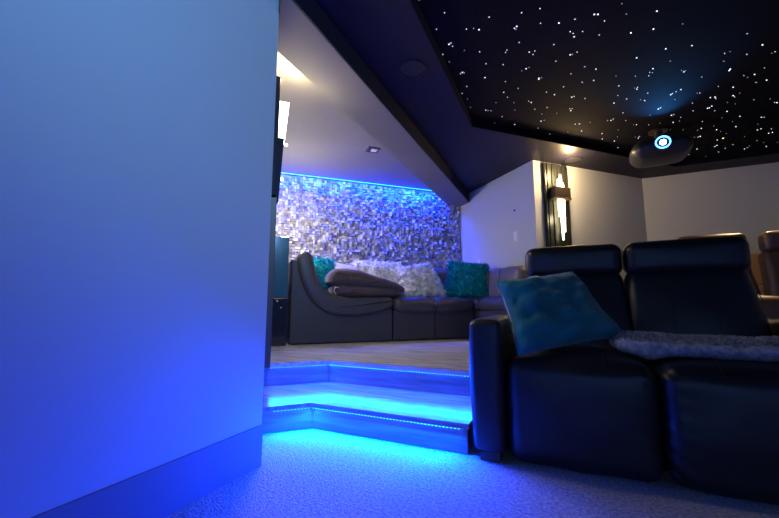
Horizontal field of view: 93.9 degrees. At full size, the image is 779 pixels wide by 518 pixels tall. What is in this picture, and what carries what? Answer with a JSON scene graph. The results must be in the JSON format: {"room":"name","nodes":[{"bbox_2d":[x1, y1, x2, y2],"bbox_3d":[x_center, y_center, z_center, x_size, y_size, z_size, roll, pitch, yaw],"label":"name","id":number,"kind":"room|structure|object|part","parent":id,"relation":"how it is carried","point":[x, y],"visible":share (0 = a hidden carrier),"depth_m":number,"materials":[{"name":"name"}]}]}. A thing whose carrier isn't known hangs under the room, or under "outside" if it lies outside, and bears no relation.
{"room":"home theater","nodes":[
{"label":"home theater","id":0,"kind":"room"},
{"bbox_2d":[0,0,279,517],"bbox_3d":[-1.638,-0.520,-0.126,0.183,2.500,4.685,-3,-8,25],"label":"wall","id":1,"kind":"structure","parent":0,"point":[137,136],"depth_m":1.23,"materials":[{"name":"grey"}]},
{"bbox_2d":[31,424,262,517],"bbox_3d":[-1.568,0.620,-0.344,0.007,0.183,4.609,-3,-8,25],"label":"baseboard","id":2,"kind":"structure","parent":1,"relation":"attached to","point":[163,490],"depth_m":1.33,"materials":[{"name":"blue"}]},
{"bbox_2d":[276,51,430,190],"bbox_3d":[-1.100,-1.312,4.504,3.200,0.120,5.100,-3,-8,25],"label":"ceiling","id":3,"kind":"structure","parent":0,"point":[322,140],"depth_m":4.10,"materials":[{"name":"beige paint"}]},
{"bbox_2d":[281,172,431,190],"bbox_3d":[-0.377,-1.129,5.374,2.710,0.012,0.014,3,-8,-20],"label":"led strip","id":4,"kind":"object","parent":3,"relation":"attached to","point":[281,172],"visible":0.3,"depth_m":5.31,"materials":[{"name":"blue plastic"}]},
{"bbox_2d":[366,146,380,152],"bbox_3d":[-0.193,-1.276,4.267,0.140,0.012,0.140,3,-8,-20],"label":"recessed light","id":5,"kind":"object","parent":3,"relation":"in","point":[370,149],"visible":1,"depth_m":4.26,"materials":[{"name":"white metal"}]},
{"bbox_2d":[264,365,470,395],"bbox_3d":[1.568,1.063,3.596,6.848,0.290,3.825,-3,-8,25],"label":"step","id":6,"kind":"structure","parent":0,"point":[426,382],"depth_m":2.69,"materials":[{"name":"grey wood"}]},
{"bbox_2d":[275,173,460,267],"bbox_3d":[-0.279,0.141,5.338,3.055,2.555,0.177,3,-8,-20],"label":"wall","id":7,"kind":"structure","parent":0,"point":[346,222],"depth_m":5.36,"materials":[{"name":"stone"}]},
{"bbox_2d":[262,382,473,454],"bbox_3d":[-0.251,0.968,2.306,1.592,0.155,0.784,-3,-8,25],"label":"step","id":8,"kind":"structure","parent":0,"point":[448,410],"depth_m":2.16,"materials":[{"name":"grey wood"}]},
{"bbox_2d":[273,407,459,428],"bbox_3d":[-0.139,0.889,2.063,1.112,0.007,0.150,-2,-7,16],"label":"led strip","id":9,"kind":"object","parent":8,"relation":"attached to","point":[308,407],"visible":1,"depth_m":2.09,"materials":[{"name":"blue plastic"}]},
{"bbox_2d":[270,338,469,375],"bbox_3d":[1.564,0.903,3.608,6.848,0.030,3.843,-3,-8,25],"label":"platform","id":10,"kind":"object","parent":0,"point":[443,356],"visible":0.15,"depth_m":3.18,"materials":[{"name":"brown wood"}]},
{"bbox_2d":[271,237,288,345],"bbox_3d":[-1.292,0.357,4.070,0.264,1.168,0.465,3,-8,-20],"label":"display cabinet","id":11,"kind":"object","parent":10,"relation":"on","point":[280,287],"visible":0.52,"depth_m":3.89,"materials":[{"name":"black"}]},
{"bbox_2d":[271,364,468,376],"bbox_3d":[-0.115,0.800,2.642,1.530,0.007,0.252,-2,-7,13],"label":"led strip","id":12,"kind":"object","parent":10,"relation":"attached to","point":[326,364],"visible":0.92,"depth_m":2.68,"materials":[{"name":"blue plastic"}]},
{"bbox_2d":[286,251,528,343],"bbox_3d":[0.174,0.488,4.546,2.766,1.028,1.644,3,-8,-20],"label":"sectional sofa","id":13,"kind":"object","parent":10,"relation":"on","point":[315,314],"visible":0.69,"depth_m":4.24,"materials":[{"name":"grey leather"}]},
{"bbox_2d":[312,255,335,290],"bbox_3d":[-0.805,0.212,4.478,0.434,0.551,0.272,3,-8,-20],"label":"throw cushion","id":14,"kind":"object","parent":13,"relation":"on","point":[323,266],"visible":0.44,"depth_m":4.46,"materials":[{"name":"teal fabric"}]},
{"bbox_3d":[-0.674,0.537,4.566,1.180,0.915,0.888,3,-8,-20],"label":"arm panel","id":15,"kind":"part","parent":13,"relation":"part of","materials":[{"name":"grey leather"}]},
{"bbox_2d":[294,251,392,315],"bbox_3d":[-0.638,0.342,4.573,1.130,0.731,0.945,3,-8,-20],"label":"sofa armrest","id":16,"kind":"object","parent":13,"relation":"on","point":[311,298],"depth_m":4.03,"materials":[{"name":"grey leather"}]},
{"bbox_2d":[333,262,358,269],"bbox_3d":[-0.526,0.246,4.575,0.400,0.435,0.203,3,-8,-20],"label":"throw cushion","id":17,"kind":"object","parent":13,"relation":"on","point":[338,265],"visible":0.24,"depth_m":4.59,"materials":[{"name":"grey fabric"}]},
{"bbox_2d":[325,268,404,297],"bbox_3d":[-0.310,0.306,4.488,0.950,0.348,0.475,3,-8,-20],"label":"folded blanket","id":18,"kind":"object","parent":13,"relation":"on","point":[344,282],"visible":0.94,"depth_m":4.26,"materials":[{"name":"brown fabric"}]},
{"bbox_2d":[351,259,403,297],"bbox_3d":[-0.162,0.281,4.889,0.786,0.554,0.452,3,-8,-20],"label":"throw cushion","id":19,"kind":"object","parent":13,"relation":"on","point":[387,270],"visible":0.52,"depth_m":4.83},
{"bbox_2d":[396,262,446,297],"bbox_3d":[0.439,0.282,4.862,0.736,0.539,0.318,3,-8,-23],"label":"throw cushion","id":20,"kind":"object","parent":13,"relation":"on","point":[418,280],"visible":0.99,"depth_m":4.79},
{"bbox_3d":[0.480,0.614,4.774,1.120,0.241,0.631,3,-8,-20],"label":"seat","id":21,"kind":"part","parent":13,"relation":"part of","materials":[{"name":"grey leather"}]},
{"bbox_3d":[0.649,0.396,5.348,0.618,0.532,0.485,3,-8,-20],"label":"backrest","id":22,"kind":"part","parent":13,"relation":"part of","materials":[{"name":"grey fabric"}]},
{"bbox_2d":[444,260,488,297],"bbox_3d":[1.028,0.271,4.948,0.692,0.565,0.280,-1,-7,10],"label":"throw cushion","id":23,"kind":"object","parent":13,"relation":"on","point":[463,279],"visible":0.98,"depth_m":4.87,"materials":[{"name":"teal fabric"}]},
{"bbox_3d":[1.227,0.450,5.272,0.290,0.524,0.919,3,-8,-20],"label":"backrest","id":24,"kind":"part","parent":13,"relation":"part of","materials":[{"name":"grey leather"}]},
{"bbox_3d":[1.153,0.637,5.020,0.317,0.205,0.609,3,-8,-20],"label":"seat","id":25,"kind":"part","parent":13,"relation":"part of","materials":[{"name":"grey leather"}]},
{"bbox_3d":[1.369,0.562,4.443,0.336,0.227,0.633,3,-8,-20],"label":"seat","id":26,"kind":"part","parent":13,"relation":"part of","materials":[{"name":"grey leather"}]},
{"bbox_3d":[1.501,0.356,4.533,0.287,0.528,0.668,3,-8,-20],"label":"backrest","id":27,"kind":"part","parent":13,"relation":"part of","materials":[{"name":"grey leather"}]},
{"bbox_2d":[677,230,778,317],"bbox_3d":[3.375,0.280,3.189,1.703,1.152,0.906,-3,-8,25],"label":"loveseat","id":28,"kind":"object","parent":10,"relation":"on","point":[768,242],"visible":0.14,"depth_m":3.38,"materials":[{"name":"brown leather"}]},
{"bbox_3d":[3.201,0.212,3.583,0.600,0.575,0.300,-3,-8,25],"label":"backrest","id":29,"kind":"part","parent":28,"relation":"part of","materials":[{"name":"brown leather"}]},
{"bbox_3d":[2.999,0.583,3.202,0.637,0.549,0.674,-3,-8,25],"label":"seat","id":30,"kind":"part","parent":28,"relation":"part of","materials":[{"name":"brown leather"}]},
{"bbox_3d":[3.811,0.176,3.302,0.633,0.574,0.299,-3,-8,25],"label":"backrest","id":31,"kind":"part","parent":28,"relation":"part of","materials":[{"name":"brown leather"}]},
{"bbox_2d":[750,253,763,293],"bbox_3d":[4.124,0.429,4.079,0.408,1.031,0.388,-2,-7,17],"label":"bar stool","id":32,"kind":"object","parent":10,"relation":"on","point":[755,266],"visible":0.04,"depth_m":4.21,"materials":[{"name":"brown leather"}]},
{"bbox_3d":[4.121,0.343,4.080,0.380,0.100,0.360,-2,-7,17],"label":"seat","id":33,"kind":"part","parent":32,"relation":"part of","materials":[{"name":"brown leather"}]},
{"bbox_2d":[278,0,468,206],"bbox_3d":[0.233,-1.216,3.965,0.340,0.205,4.505,-3,-8,25],"label":"ceiling beam","id":34,"kind":"structure","parent":0,"point":[300,43],"depth_m":2.76,"materials":[{"name":"beige paint"}]},
{"bbox_2d":[292,0,468,201],"bbox_3d":[0.349,-1.261,3.803,0.010,0.248,4.320,-3,-8,25],"label":"trim","id":35,"kind":"structure","parent":34,"relation":"attached to","point":[310,9],"depth_m":2.68,"materials":[{"name":"black paint"}]},
{"bbox_2d":[165,428,778,517],"bbox_3d":[0.121,0.986,1.345,7.800,0.120,9.350,-3,-8,25],"label":"floor","id":36,"kind":"structure","parent":0,"point":[304,473],"depth_m":1.50,"materials":[{"name":"carpet"}]},
{"bbox_2d":[469,236,778,504],"bbox_3d":[1.303,0.440,1.911,1.604,1.151,0.908,-3,-8,25],"label":"loveseat","id":37,"kind":"object","parent":36,"relation":"on","point":[711,425],"visible":0.82,"depth_m":1.66,"materials":[{"name":"black leather"}]},
{"bbox_3d":[0.656,0.670,2.183,0.179,0.659,0.905,-3,-8,25],"label":"armrest","id":38,"kind":"part","parent":37,"relation":"part of","materials":[{"name":"black leather"}]},
{"bbox_2d":[496,271,621,355],"bbox_3d":[0.893,0.270,1.965,0.618,0.445,0.313,2,-7,-16],"label":"velvet pillow","id":39,"kind":"object","parent":37,"relation":"on","point":[554,310],"visible":0.97,"depth_m":1.86,"materials":[{"name":"teal fabric"}]},
{"bbox_3d":[0.972,0.742,1.903,0.637,0.549,0.674,-3,-8,25],"label":"seat","id":40,"kind":"part","parent":37,"relation":"part of","materials":[{"name":"black leather"}]},
{"bbox_3d":[1.309,0.726,1.881,1.260,0.470,0.790,-3,-8,25],"label":"frame","id":41,"kind":"part","parent":37,"relation":"part of","materials":[{"name":"black leather"}]},
{"bbox_3d":[1.174,0.371,2.284,0.600,0.575,0.300,-3,-8,25],"label":"backrest","id":42,"kind":"part","parent":37,"relation":"part of","materials":[{"name":"black leather"}]},
{"bbox_2d":[609,330,778,362],"bbox_3d":[1.486,0.415,1.710,0.780,0.141,0.397,-3,-8,25],"label":"throw","id":43,"kind":"object","parent":37,"relation":"on","point":[647,345],"visible":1,"depth_m":1.62,"materials":[{"name":"grey fur"}]},
{"bbox_3d":[1.694,0.340,2.046,0.630,0.576,0.297,-3,-8,25],"label":"backrest","id":44,"kind":"part","parent":37,"relation":"part of","materials":[{"name":"black leather"}]},
{"bbox_3d":[1.542,0.710,1.642,0.634,0.547,0.676,-3,-8,25],"label":"seat","id":45,"kind":"part","parent":37,"relation":"part of","materials":[{"name":"black leather"}]},
{"bbox_3d":[1.952,0.596,1.591,0.175,0.659,0.906,-3,-8,25],"label":"armrest","id":46,"kind":"part","parent":37,"relation":"part of","materials":[{"name":"black leather"}]},
{"bbox_2d":[460,160,536,270],"bbox_3d":[1.486,0.142,5.129,0.113,2.500,1.790,3,-8,-20],"label":"wall","id":47,"kind":"structure","parent":0,"point":[488,222],"depth_m":4.95,"materials":[{"name":"grey paint"}]},
{"bbox_2d":[514,231,517,240],"bbox_3d":[1.614,-0.294,4.657,0.010,0.125,0.075,3,-8,-20],"label":"light switch","id":48,"kind":"object","parent":47,"relation":"attached to","point":[515,232],"visible":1,"depth_m":4.65,"materials":[{"name":"white plastic"}]},
{"bbox_2d":[315,0,778,192],"bbox_3d":[1.529,-1.696,1.018,4.490,0.120,9.130,-3,-8,25],"label":"ceiling","id":49,"kind":"structure","parent":0,"point":[385,34],"depth_m":3.37,"materials":[{"name":"black paint"}]},
{"bbox_2d":[398,59,425,77],"bbox_3d":[0.170,-1.416,2.718,0.210,0.010,0.210,-3,-8,25],"label":"ceiling speaker","id":50,"kind":"object","parent":49,"relation":"attached to","point":[413,68],"visible":1,"depth_m":2.71,"materials":[{"name":"black paint"}]},
{"bbox_2d":[401,62,423,75],"bbox_3d":[0.170,-1.417,2.719,0.170,0.003,0.170,-3,-8,25],"label":"grille","id":51,"kind":"object","parent":50,"relation":"attached to","point":[407,68],"depth_m":2.71,"materials":[{"name":"black"}]},
{"bbox_2d":[410,0,471,125],"bbox_3d":[-0.449,-1.693,0.888,0.006,0.078,6.040,-3,-8,25],"label":"trim","id":52,"kind":"structure","parent":49,"relation":"attached to","point":[414,3],"depth_m":2.60,"materials":[{"name":"black wood"}]},
{"bbox_2d":[563,156,582,163],"bbox_3d":[2.234,-1.201,4.430,0.210,0.010,0.210,-3,-8,25],"label":"ceiling speaker","id":53,"kind":"object","parent":49,"relation":"attached to","point":[571,160],"visible":1,"depth_m":4.43,"materials":[{"name":"black paint"}]},
{"bbox_2d":[565,158,580,162],"bbox_3d":[2.234,-1.202,4.430,0.170,0.003,0.170,-3,-8,25],"label":"grille","id":54,"kind":"object","parent":53,"relation":"attached to","point":[569,160],"depth_m":4.43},
{"bbox_2d":[472,119,675,165],"bbox_3d":[2.230,-1.285,4.126,3.021,0.078,0.006,3,-8,-20],"label":"trim","id":55,"kind":"structure","parent":49,"relation":"attached to","point":[475,123],"depth_m":3.94,"materials":[{"name":"black"}]},
{"bbox_2d":[417,0,778,158],"bbox_3d":[1.582,-1.712,1.135,3.490,0.020,8.180,-3,-8,25],"label":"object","id":56,"kind":"structure","parent":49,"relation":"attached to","point":[714,28],"depth_m":2.79,"materials":[{"name":"black"}]},
{"bbox_2d":[629,127,693,167],"bbox_3d":[2.843,-1.187,3.836,0.540,0.345,0.534,-4,-8,30],"label":"projector","id":57,"kind":"object","parent":56,"relation":"hanging from","point":[661,150],"visible":1,"depth_m":3.71,"materials":[{"name":"grey plastic"}]},
{"bbox_2d":[676,147,778,165],"bbox_3d":[4.268,-1.255,4.366,1.340,0.078,0.005,-3,-8,25],"label":"trim","id":58,"kind":"structure","parent":49,"relation":"attached to","point":[774,150],"depth_m":4.42,"materials":[{"name":"black"}]},
{"bbox_2d":[533,160,646,279],"bbox_3d":[2.642,0.083,4.659,1.953,2.500,0.100,3,-8,-20],"label":"wall","id":59,"kind":"structure","parent":0,"point":[606,208],"depth_m":4.74,"materials":[{"name":"grey paint"}]},
{"bbox_2d":[542,162,571,246],"bbox_3d":[2.064,-0.423,4.383,0.370,1.535,0.130,3,-8,-20],"label":"wall sconce","id":60,"kind":"object","parent":59,"relation":"attached to","point":[556,193],"visible":0.7,"depth_m":4.41,"materials":[{"name":"metal"}]},
{"bbox_2d":[642,162,778,294],"bbox_3d":[4.500,0.068,4.538,2.200,2.500,0.100,-3,-8,25],"label":"wall","id":61,"kind":"structure","parent":0,"point":[744,200],"depth_m":4.71,"materials":[{"name":"grey paint"}]},
{"bbox_3d":[-1.224,-0.103,3.407,2.342,2.555,2.292,-3,-8,25],"label":"wall","id":62,"kind":"structure","parent":0,"visible":0},
{"bbox_2d":[264,76,288,367],"bbox_3d":[-0.798,-0.263,2.551,0.126,1.940,0.380,3,-8,-20],"label":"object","id":63,"kind":"structure","parent":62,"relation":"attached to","point":[281,108],"depth_m":2.40,"materials":[{"name":"black paint"}]},
{"bbox_3d":[-0.777,-0.984,2.650,0.073,0.265,0.140,3,-8,-20],"label":"lamp shade","id":64,"kind":"part","parent":63,"relation":"part of","materials":[{"name":"white"}]}
]}

